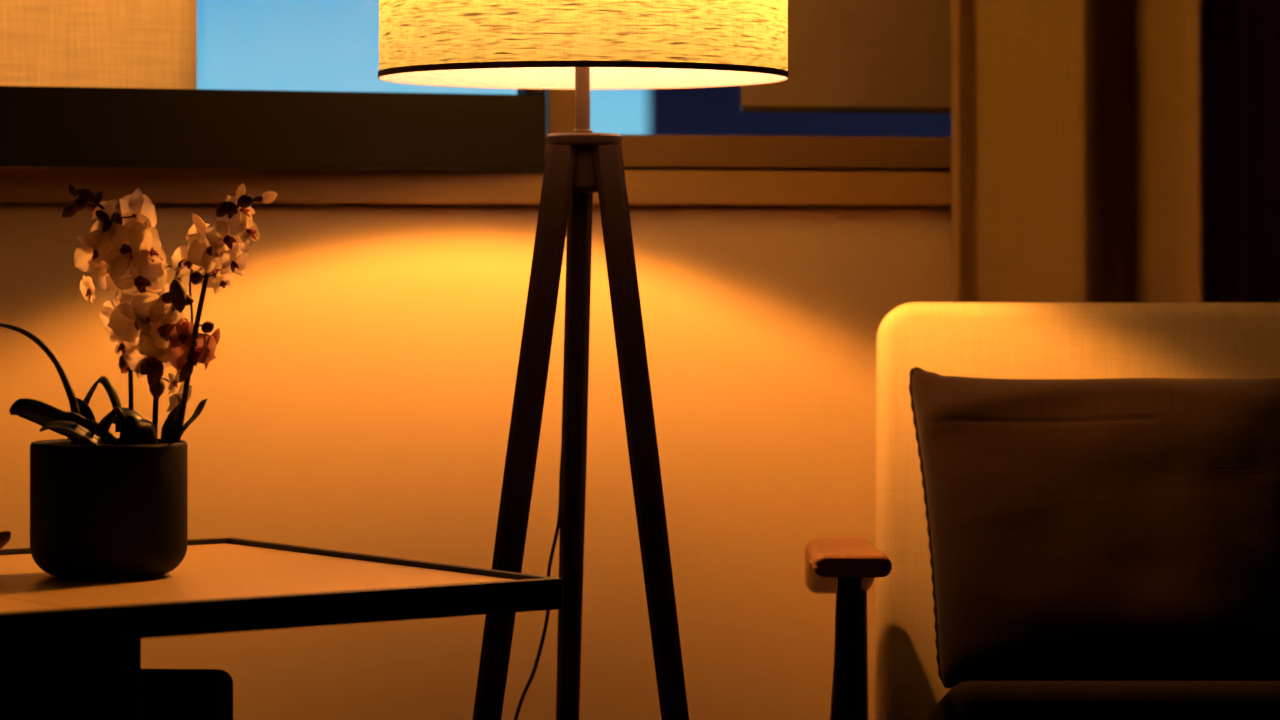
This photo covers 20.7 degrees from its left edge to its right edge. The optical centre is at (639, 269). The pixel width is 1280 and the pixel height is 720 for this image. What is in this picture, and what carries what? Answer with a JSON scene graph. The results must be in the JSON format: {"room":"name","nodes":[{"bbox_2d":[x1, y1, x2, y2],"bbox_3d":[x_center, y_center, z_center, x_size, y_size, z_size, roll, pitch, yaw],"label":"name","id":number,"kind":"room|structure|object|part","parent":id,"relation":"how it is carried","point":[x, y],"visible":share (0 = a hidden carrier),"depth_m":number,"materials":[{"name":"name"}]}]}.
{"room":"living room","nodes":[
{"label":"living room","id":0,"kind":"room"},
{"bbox_2d":[0,202,951,719],"bbox_3d":[-0.090,-0.450,4.448,6.400,2.600,0.180,0,0,-12],"label":"wall","id":1,"kind":"structure","parent":0,"point":[358,388],"depth_m":4.34,"materials":[{"name":"paint"}]},
{"bbox_2d":[0,0,196,88],"bbox_3d":[-1.066,-0.711,4.196,1.065,1.064,0.036,0,0,-12],"label":"blind","id":2,"kind":"object","parent":1,"relation":"attached to","point":[44,43],"visible":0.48,"depth_m":4.28,"materials":[{"name":"beige fabric"}]},
{"bbox_2d":[0,86,546,171],"bbox_3d":[-0.868,-0.711,4.150,1.554,1.179,0.259,0,0,-12],"label":"window","id":3,"kind":"structure","parent":1,"relation":"in","point":[40,126],"depth_m":4.20,"materials":[{"name":"brown wood"}]},
{"bbox_2d":[0,167,951,205],"bbox_3d":[-0.920,-0.103,4.170,3.060,0.042,0.042,0,0,-12],"label":"window sill","id":4,"kind":"structure","parent":1,"relation":"attached to","point":[17,184],"depth_m":4.30,"materials":[{"name":"white wood"}]},
{"bbox_2d":[545,89,950,171],"bbox_3d":[0.202,-0.712,4.459,0.666,1.176,0.100,0,0,-12],"label":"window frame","id":5,"kind":"structure","parent":1,"relation":"in","point":[639,152],"depth_m":4.40,"materials":[{"name":"brown wood"}]},
{"bbox_3d":[0.227,-0.712,4.465,0.613,1.176,0.098,0,0,-12],"label":"frame","id":6,"kind":"part","parent":5,"relation":"part of","materials":[{"name":"brown wood"}]},
{"bbox_2d":[740,0,950,113],"bbox_3d":[0.301,-0.722,4.472,0.355,1.043,0.036,0,0,-12],"label":"window blind","id":7,"kind":"object","parent":1,"relation":"attached to","point":[845,56],"visible":0.66,"depth_m":4.47,"materials":[{"name":"beige fabric"}]},
{"bbox_2d":[950,0,1279,302],"bbox_3d":[0.684,-0.396,4.331,0.681,2.467,0.196,0,0,0],"label":"curtain","id":8,"kind":"object","parent":1,"relation":"hanging from","point":[1104,151],"visible":0.39,"depth_m":4.36,"materials":[{"name":"fabric"}]},
{"bbox_3d":[0.000,0.900,1.650,6.600,0.100,6.900,0,0,0],"label":"floor","id":9,"kind":"structure","parent":0,"visible":0},
{"bbox_2d":[141,669,232,719],"bbox_3d":[-0.664,0.641,3.717,0.440,0.418,0.191,0,0,3],"label":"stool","id":10,"kind":"object","parent":9,"relation":"on","point":[166,694],"visible":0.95,"depth_m":3.64,"materials":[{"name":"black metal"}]},
{"bbox_2d":[0,537,561,719],"bbox_3d":[-0.657,0.572,3.315,0.980,0.555,0.635,0,0,-36],"label":"side table","id":11,"kind":"object","parent":9,"relation":"on","point":[70,649],"visible":1,"depth_m":3.26,"materials":[{"name":"brown wood"}]},
{"bbox_2d":[0,531,10,548],"bbox_3d":[-0.679,0.280,3.519,0.072,0.040,0.073,0,0,34],"label":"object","id":12,"kind":"object","parent":11,"relation":"on","point":[5,536],"visible":1,"depth_m":3.52,"materials":[{"name":"brown"}]},
{"bbox_3d":[-0.851,0.311,3.172,0.477,0.021,0.613,0,0,-36],"label":"panel","id":13,"kind":"part","parent":11,"relation":"part of","materials":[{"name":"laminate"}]},
{"bbox_2d":[30,438,187,579],"bbox_3d":[-0.521,0.234,3.435,0.153,0.132,0.153,0,0,0],"label":"planter","id":14,"kind":"object","parent":11,"relation":"on","point":[116,511],"visible":0.92,"depth_m":3.37,"materials":[{"name":"black ceramic"}]},
{"bbox_2d":[0,183,277,444],"bbox_3d":[-0.502,0.091,3.443,0.265,0.352,0.138,0,0,-22],"label":"orchid","id":15,"kind":"object","parent":14,"relation":"in","point":[150,332],"visible":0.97,"depth_m":3.42,"materials":[{"name":"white plant"}]},
{"bbox_3d":[-0.540,0.019,3.439,0.012,0.029,0.037,0,0,-28],"label":"flower","id":16,"kind":"part","parent":15,"relation":"part of","materials":[{"name":"white plant"}]},
{"bbox_3d":[-0.531,-0.017,3.422,0.048,0.049,0.007,0,0,15],"label":"flower","id":17,"kind":"part","parent":15,"relation":"part of","materials":[{"name":"white plant"}]},
{"bbox_3d":[-0.526,-0.039,3.426,0.022,0.044,0.046,0,0,-25],"label":"flower","id":18,"kind":"part","parent":15,"relation":"part of","materials":[{"name":"white plant"}]},
{"bbox_3d":[-0.525,-0.059,3.443,0.030,0.020,0.019,0,0,13],"label":"flower","id":19,"kind":"part","parent":15,"relation":"part of","materials":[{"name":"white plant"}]},
{"bbox_3d":[-0.515,0.049,3.432,0.018,0.042,0.044,0,0,-35],"label":"flower","id":20,"kind":"part","parent":15,"relation":"part of","materials":[{"name":"white plant"}]},
{"bbox_3d":[-0.517,-0.001,3.418,0.046,0.047,0.012,0,0,0],"label":"flower","id":21,"kind":"part","parent":15,"relation":"part of","materials":[{"name":"white plant"}]},
{"bbox_3d":[-0.507,0.069,3.430,0.038,0.031,0.015,0,0,40],"label":"flower","id":22,"kind":"part","parent":15,"relation":"part of","materials":[{"name":"white plant"}]},
{"bbox_3d":[-0.500,0.093,3.434,0.025,0.018,0.013,0,0,0],"label":"flower","id":23,"kind":"part","parent":15,"relation":"part of","materials":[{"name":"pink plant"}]},
{"bbox_3d":[-0.504,-0.022,3.416,0.059,0.051,0.010,0,0,-18],"label":"flower","id":24,"kind":"part","parent":15,"relation":"part of","materials":[{"name":"white plant"}]},
{"bbox_3d":[-0.492,0.002,3.423,0.063,0.056,0.015,0,0,-29],"label":"flower","id":25,"kind":"part","parent":15,"relation":"part of","materials":[{"name":"white plant"}]},
{"bbox_3d":[-0.493,-0.059,3.442,0.052,0.046,0.011,0,0,32],"label":"flower","id":26,"kind":"part","parent":15,"relation":"part of","materials":[{"name":"white plant"}]},
{"bbox_3d":[-0.489,0.051,3.414,0.063,0.059,0.017,0,0,0],"label":"flower","id":27,"kind":"part","parent":15,"relation":"part of","materials":[{"name":"white plant"}]},
{"bbox_3d":[-0.481,-0.024,3.431,0.015,0.051,0.055,0,0,31],"label":"flower","id":28,"kind":"part","parent":15,"relation":"part of","materials":[{"name":"white plant"}]},
{"bbox_3d":[-0.480,0.084,3.416,0.052,0.045,0.023,0,0,-8],"label":"flower","id":29,"kind":"part","parent":15,"relation":"part of","materials":[{"name":"white plant"}]},
{"bbox_3d":[-0.468,0.059,3.421,0.063,0.073,0.015,0,0,-37],"label":"flower","id":30,"kind":"part","parent":15,"relation":"part of","materials":[{"name":"white plant"}]},
{"bbox_3d":[-0.473,0.025,3.446,0.045,0.038,0.010,0,0,42],"label":"flower","id":31,"kind":"part","parent":15,"relation":"part of","materials":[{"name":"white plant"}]},
{"bbox_3d":[-0.459,0.111,3.442,0.011,0.025,0.027,0,0,28],"label":"flower","id":32,"kind":"part","parent":15,"relation":"part of","materials":[{"name":"white plant"}]},
{"bbox_3d":[-0.453,0.125,3.445,0.015,0.030,0.036,0,0,33],"label":"flower","id":33,"kind":"part","parent":15,"relation":"part of","materials":[{"name":"white plant"}]},
{"bbox_3d":[-0.448,0.061,3.420,0.034,0.030,0.007,0,0,-19],"label":"flower","id":34,"kind":"part","parent":15,"relation":"part of","materials":[{"name":"pink plant"}]},
{"bbox_3d":[-0.441,-0.009,3.427,0.043,0.036,0.016,0,0,17],"label":"flower","id":35,"kind":"part","parent":15,"relation":"part of","materials":[{"name":"white plant"}]},
{"bbox_3d":[-0.439,0.080,3.429,0.055,0.047,0.017,0,0,-24],"label":"flower","id":36,"kind":"part","parent":15,"relation":"part of","materials":[{"name":"pink plant"}]},
{"bbox_3d":[-0.434,-0.036,3.437,0.032,0.025,0.013,0,0,35],"label":"flower","id":37,"kind":"part","parent":15,"relation":"part of","materials":[{"name":"white plant"}]},
{"bbox_3d":[-0.421,-0.019,3.420,0.045,0.047,0.012,0,0,-14],"label":"flower","id":38,"kind":"part","parent":15,"relation":"part of","materials":[{"name":"white plant"}]},
{"bbox_3d":[-0.421,0.077,3.438,0.013,0.042,0.042,0,0,14],"label":"flower","id":39,"kind":"part","parent":15,"relation":"part of","materials":[{"name":"pink plant"}]},
{"bbox_3d":[-0.416,0.002,3.436,0.013,0.042,0.038,0,0,36],"label":"flower","id":40,"kind":"part","parent":15,"relation":"part of","materials":[{"name":"white plant"}]},
{"bbox_3d":[-0.410,0.012,3.432,0.025,0.023,0.012,0,0,-18],"label":"flower","id":41,"kind":"part","parent":15,"relation":"part of","materials":[{"name":"white plant"}]},
{"bbox_3d":[-0.405,-0.034,3.424,0.046,0.047,0.009,0,0,-33],"label":"flower","id":42,"kind":"part","parent":15,"relation":"part of","materials":[{"name":"white plant"}]},
{"bbox_3d":[-0.396,-0.010,3.429,0.036,0.032,0.011,0,0,-33],"label":"flower","id":43,"kind":"part","parent":15,"relation":"part of","materials":[{"name":"white plant"}]},
{"bbox_3d":[-0.395,-0.060,3.440,0.024,0.030,0.041,0,0,23],"label":"flower","id":44,"kind":"part","parent":15,"relation":"part of","materials":[{"name":"white plant"}]},
{"bbox_3d":[-0.385,-0.036,3.432,0.011,0.043,0.044,0,0,14],"label":"flower","id":45,"kind":"part","parent":15,"relation":"part of","materials":[{"name":"white plant"}]},
{"bbox_3d":[-0.463,0.311,3.458,0.477,0.021,0.613,0,0,-36],"label":"panel","id":46,"kind":"part","parent":11,"relation":"part of","materials":[{"name":"laminate"}]},
{"bbox_3d":[-0.657,0.310,3.315,0.980,0.030,0.635,0,0,-36],"label":"table frame","id":47,"kind":"part","parent":11,"relation":"part of","materials":[{"name":"black metal"}]},
{"bbox_2d":[378,0,788,719],"bbox_3d":[-0.208,0.175,3.942,0.786,1.354,0.452,0,0,29],"label":"floor lamp","id":48,"kind":"object","parent":9,"relation":"on","point":[582,46],"visible":1,"depth_m":3.81,"materials":[{"name":"fabric"}]},
{"bbox_3d":[-0.147,0.355,3.810,0.172,0.983,0.033,0,0,-24],"label":"leg","id":49,"kind":"part","parent":48,"relation":"part of","materials":[{"name":"brown wood"}]},
{"bbox_3d":[-0.232,0.387,4.129,0.081,0.930,0.575,0,0,-38],"label":"power cord","id":50,"kind":"part","parent":48,"relation":"part of","materials":[{"name":"black plastic"}]},
{"bbox_3d":[-0.077,0.355,3.945,0.031,0.983,0.156,0,0,-11],"label":"leg","id":51,"kind":"part","parent":48,"relation":"part of","materials":[{"name":"brown wood"}]},
{"bbox_3d":[-0.063,-0.221,3.860,0.016,0.150,0.016,0,0,0],"label":"stem","id":52,"kind":"part","parent":48,"relation":"part of","materials":[{"name":"brown metal"}]},
{"bbox_3d":[-0.062,-0.356,3.860,0.450,0.290,0.450,0,0,0],"label":"lamp shade","id":53,"kind":"part","parent":48,"relation":"part of","materials":[{"name":"fabric"}]},
{"bbox_3d":[0.021,0.355,3.810,0.162,0.983,0.033,0,0,26],"label":"leg","id":54,"kind":"part","parent":48,"relation":"part of","materials":[{"name":"brown wood"}]},
{"bbox_2d":[805,302,1279,719],"bbox_3d":[0.583,0.444,3.905,0.809,0.811,0.678,0,0,0],"label":"armchair","id":55,"kind":"object","parent":9,"relation":"on","point":[995,340],"visible":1,"depth_m":4.11,"materials":[{"name":"fabric"}]},
{"bbox_3d":[0.213,0.583,3.622,0.031,0.535,0.032,0,0,0],"label":"leg","id":56,"kind":"part","parent":55,"relation":"part of","materials":[{"name":"brown wood"}]},
{"bbox_3d":[0.225,0.335,3.837,0.081,0.083,0.488,0,0,1],"label":"armrest","id":57,"kind":"part","parent":55,"relation":"part of","materials":[{"name":"brown wood"}]},
{"bbox_3d":[0.250,0.608,4.055,0.028,0.485,0.034,0,0,0],"label":"leg","id":58,"kind":"part","parent":55,"relation":"part of","materials":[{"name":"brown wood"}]},
{"bbox_2d":[909,367,1279,687],"bbox_3d":[0.538,0.284,3.884,0.477,0.346,0.221,0,0,4],"label":"cushion","id":59,"kind":"object","parent":55,"relation":"on","point":[1112,529],"visible":0.94,"depth_m":3.83,"materials":[{"name":"brown fabric"}]},
{"bbox_2d":[924,681,1279,719],"bbox_3d":[0.583,0.521,3.795,0.541,0.195,0.457,0,0,0],"label":"seat cushion","id":60,"kind":"object","parent":55,"relation":"on","point":[968,700],"depth_m":3.58,"materials":[{"name":"fabric"}]},
{"label":"outside","id":61,"kind":"structure","parent":0,"visible":0},
{"bbox_3d":[0.000,0.960,33.000,80.000,0.180,54.000,0,0,0],"label":"ground","id":62,"kind":"structure","parent":61,"visible":0},
{"bbox_2d":[648,86,950,136],"bbox_3d":[3.528,-3.640,16.950,7.030,9.020,4.100,0,0,0],"label":"building","id":63,"kind":"structure","parent":62,"relation":"on","point":[706,110],"depth_m":15.00,"materials":[{"name":"blue"}]}
]}

